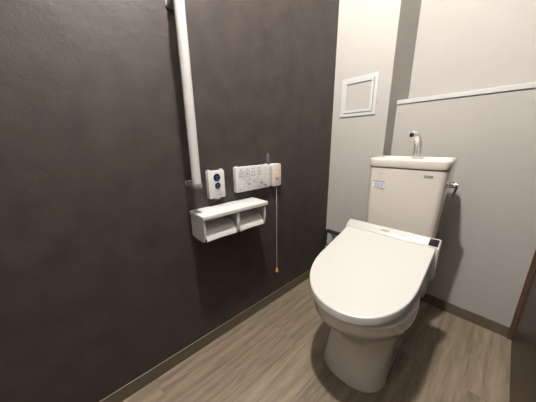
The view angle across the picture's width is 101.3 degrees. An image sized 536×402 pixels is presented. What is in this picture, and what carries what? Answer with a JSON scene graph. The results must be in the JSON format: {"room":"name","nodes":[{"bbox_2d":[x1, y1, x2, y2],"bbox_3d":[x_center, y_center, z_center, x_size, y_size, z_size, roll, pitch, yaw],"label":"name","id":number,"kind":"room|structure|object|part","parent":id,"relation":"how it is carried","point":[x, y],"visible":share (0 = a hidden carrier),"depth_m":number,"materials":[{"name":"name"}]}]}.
{"room":"toilet room","nodes":[
{"label":"toilet room","id":0,"kind":"room"},
{"bbox_2d":[0,0,338,401],"bbox_3d":[-0.204,-0.499,0.937,2.380,2.420,0.080,-14,20,-40],"label":"wall","id":1,"kind":"structure","parent":0,"point":[105,277],"depth_m":0.77,"materials":[{"name":"paint"}]},
{"bbox_2d":[165,0,201,188],"bbox_3d":[-0.290,-0.352,0.772,0.038,0.624,0.092,-14,20,-40],"label":"grab bar","id":2,"kind":"object","parent":1,"relation":"attached to","point":[178,6],"visible":1,"depth_m":0.73,"materials":[{"name":"white plastic"}]},
{"bbox_2d":[99,269,310,401],"bbox_3d":[-0.270,0.676,1.112,1.922,0.060,0.006,-14,20,-40],"label":"baseboard","id":3,"kind":"structure","parent":1,"relation":"attached to","point":[132,387],"depth_m":1.04,"materials":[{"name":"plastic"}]},
{"bbox_2d":[205,169,225,199],"bbox_3d":[-0.226,-0.072,0.952,0.078,0.129,0.024,-14,20,-40],"label":"switch","id":4,"kind":"object","parent":1,"relation":"attached to","point":[215,181],"visible":1,"depth_m":0.94,"materials":[{"name":"white plastic"}]},
{"bbox_2d":[190,197,267,242],"bbox_3d":[-0.161,0.075,0.982,0.330,0.113,0.121,-14,20,-40],"label":"toilet paper holder","id":5,"kind":"object","parent":1,"relation":"attached to","point":[210,223],"visible":1,"depth_m":0.94,"materials":[{"name":"white plastic"}]},
{"bbox_3d":[-0.279,0.110,0.884,0.008,0.098,0.115,-14,20,-40],"label":"panel","id":6,"kind":"part","parent":5,"relation":"part of","materials":[{"name":"white plastic"}]},
{"bbox_3d":[-0.224,0.087,0.933,0.137,0.012,0.012,-14,20,-40],"label":"roll rod","id":7,"kind":"part","parent":5,"relation":"part of","materials":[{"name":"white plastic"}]},
{"bbox_3d":[-0.202,0.069,1.022,0.300,0.088,0.006,-14,20,-40],"label":"plate","id":8,"kind":"part","parent":5,"relation":"part of","materials":[{"name":"white plastic"}]},
{"bbox_2d":[190,197,267,220],"bbox_3d":[-0.161,0.028,0.970,0.330,0.017,0.121,-14,20,-40],"label":"shelf","id":9,"kind":"object","parent":5,"relation":"attached to","point":[234,207],"depth_m":0.93,"materials":[{"name":"white plastic"}]},
{"bbox_3d":[-0.108,0.059,1.035,0.133,0.012,0.012,-14,20,-40],"label":"roll rod","id":10,"kind":"part","parent":5,"relation":"part of","materials":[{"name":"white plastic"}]},
{"bbox_3d":[-0.052,0.054,1.084,0.008,0.098,0.115,-14,20,-40],"label":"panel","id":11,"kind":"part","parent":5,"relation":"part of","materials":[{"name":"white plastic"}]},
{"bbox_2d":[233,163,269,192],"bbox_3d":[-0.075,-0.117,1.083,0.212,0.121,0.023,-14,20,-40],"label":"remote control","id":12,"kind":"object","parent":1,"relation":"attached to","point":[245,178],"visible":1,"depth_m":1.06,"materials":[{"name":"white plastic"}]},
{"bbox_2d":[269,163,280,271],"bbox_3d":[0.043,0.117,1.249,0.066,0.652,0.028,-14,20,-40],"label":"button","id":13,"kind":"object","parent":1,"relation":"attached to","point":[275,168],"visible":0.99,"depth_m":1.17,"materials":[{"name":"beige plastic"}]},
{"bbox_3d":[0.050,0.159,1.264,0.004,0.509,0.004,6,16,24],"label":"pull cord","id":14,"kind":"part","parent":13,"relation":"part of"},
{"bbox_2d":[122,277,510,401],"bbox_3d":[-0.275,0.904,0.471,3.600,0.050,1.160,-14,20,-40],"label":"floor","id":15,"kind":"structure","parent":0,"point":[276,354],"depth_m":0.98,"materials":[{"name":"brown wood"}]},
{"bbox_2d":[309,131,459,392],"bbox_3d":[0.495,0.212,0.968,0.794,1.011,0.392,-15,20,-43],"label":"toilet","id":16,"kind":"object","parent":15,"relation":"on","point":[368,284],"visible":1,"depth_m":0.89,"materials":[{"name":"ceramic"}]},
{"bbox_3d":[0.496,0.506,1.049,0.766,0.403,0.384,-15,20,-43],"label":"bowl","id":17,"kind":"part","parent":16,"relation":"part of","materials":[{"name":"ceramic"}]},
{"bbox_3d":[0.372,0.270,0.861,0.452,0.142,0.373,-15,20,-43],"label":"lid","id":18,"kind":"part","parent":16,"relation":"part of","materials":[{"name":"beige plastic"}]},
{"bbox_3d":[0.368,0.293,0.863,0.420,0.105,0.353,-15,20,-43],"label":"seat","id":19,"kind":"part","parent":16,"relation":"part of","materials":[{"name":"beige plastic"}]},
{"bbox_3d":[0.698,0.048,1.126,0.218,0.442,0.316,-15,20,-43],"label":"tank","id":20,"kind":"part","parent":16,"relation":"part of","materials":[{"name":"ceramic"}]},
{"bbox_2d":[370,156,457,170],"bbox_3d":[0.694,-0.188,1.063,0.230,0.042,0.328,-15,20,-43],"label":"basin","id":21,"kind":"object","parent":16,"relation":"in","point":[382,163],"depth_m":1.00,"materials":[{"name":"ceramic"}]},
{"bbox_2d":[408,131,422,158],"bbox_3d":[0.715,-0.260,1.066,0.100,0.153,0.039,-10,18,-32],"label":"faucet","id":22,"kind":"object","parent":16,"relation":"on","point":[418,143],"depth_m":1.07,"materials":[{"name":"silver metal"}]},
{"bbox_3d":[0.822,-0.051,0.986,0.032,0.072,0.048,-15,20,-43],"label":"flush lever","id":23,"kind":"part","parent":16,"relation":"part of","materials":[{"name":"silver metal"}]},
{"bbox_2d":[325,0,421,247],"bbox_3d":[0.682,-0.643,1.435,0.372,2.420,0.346,-14,20,-40],"label":"wall","id":24,"kind":"structure","parent":0,"point":[373,36],"depth_m":1.29,"materials":[{"name":"paint"}]},
{"bbox_2d":[325,229,339,245],"bbox_3d":[0.467,0.281,1.526,0.099,0.162,0.272,1,15,6],"label":"wall outlet","id":25,"kind":"object","parent":24,"relation":"attached to","point":[331,235],"visible":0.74,"depth_m":1.62,"materials":[{"name":"black plastic"}]},
{"bbox_3d":[0.480,0.279,1.621,0.022,0.098,0.087,-14,20,-40],"label":"plate","id":26,"kind":"part","parent":25,"relation":"part of","materials":[{"name":"white plastic"}]},
{"bbox_2d":[340,71,379,117],"bbox_3d":[0.537,-0.624,1.311,0.010,0.220,0.220,-14,20,-40],"label":"access panel","id":27,"kind":"object","parent":24,"relation":"attached to","point":[359,93],"visible":1,"depth_m":1.30,"materials":[{"name":"plastic"}]},
{"bbox_3d":[0.537,-0.624,1.311,0.010,0.177,0.177,-14,20,-40],"label":"frame","id":28,"kind":"part","parent":27,"relation":"part of","materials":[{"name":"white plastic"}]},
{"bbox_2d":[391,88,535,326],"bbox_3d":[1.099,0.048,1.249,0.250,1.170,0.734,-14,20,-40],"label":"wall","id":29,"kind":"structure","parent":0,"point":[487,235],"depth_m":1.09,"materials":[{"name":"paint"}]},
{"bbox_2d":[420,293,509,336],"bbox_3d":[0.986,0.601,1.335,0.006,0.060,0.648,-14,20,-40],"label":"baseboard","id":30,"kind":"structure","parent":29,"relation":"attached to","point":[484,322],"depth_m":1.21,"materials":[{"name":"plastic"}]},
{"bbox_2d":[397,82,535,104],"bbox_3d":[1.039,-0.527,1.093,0.181,0.022,0.669,-14,20,-40],"label":"trim","id":31,"kind":"structure","parent":29,"relation":"on","point":[532,84],"depth_m":1.04,"materials":[{"name":"grey wood"}]},
{"bbox_2d":[408,0,535,98],"bbox_3d":[1.148,-1.137,0.995,0.075,1.250,0.734,-14,20,-40],"label":"wall","id":32,"kind":"structure","parent":0,"point":[462,45],"depth_m":1.13,"materials":[{"name":"paint"}]},
{"bbox_3d":[0.531,-0.302,0.159,2.225,2.420,0.065,-14,20,-40],"label":"wall","id":33,"kind":"structure","parent":0,"visible":0},
{"bbox_2d":[507,249,535,339],"bbox_3d":[1.200,-0.294,0.836,0.012,2.040,0.030,-14,20,-40],"label":"trim","id":34,"kind":"structure","parent":33,"relation":"attached to","point":[532,268],"depth_m":1.04,"materials":[{"name":"brown wood"}]},
{"bbox_2d":[509,269,535,401],"bbox_3d":[0.852,-0.202,0.517,0.947,2.026,0.048,-14,20,-40],"label":"door","id":35,"kind":"structure","parent":33,"relation":"in","point":[523,342],"depth_m":0.82,"materials":[{"name":"brown wood"}]}
]}

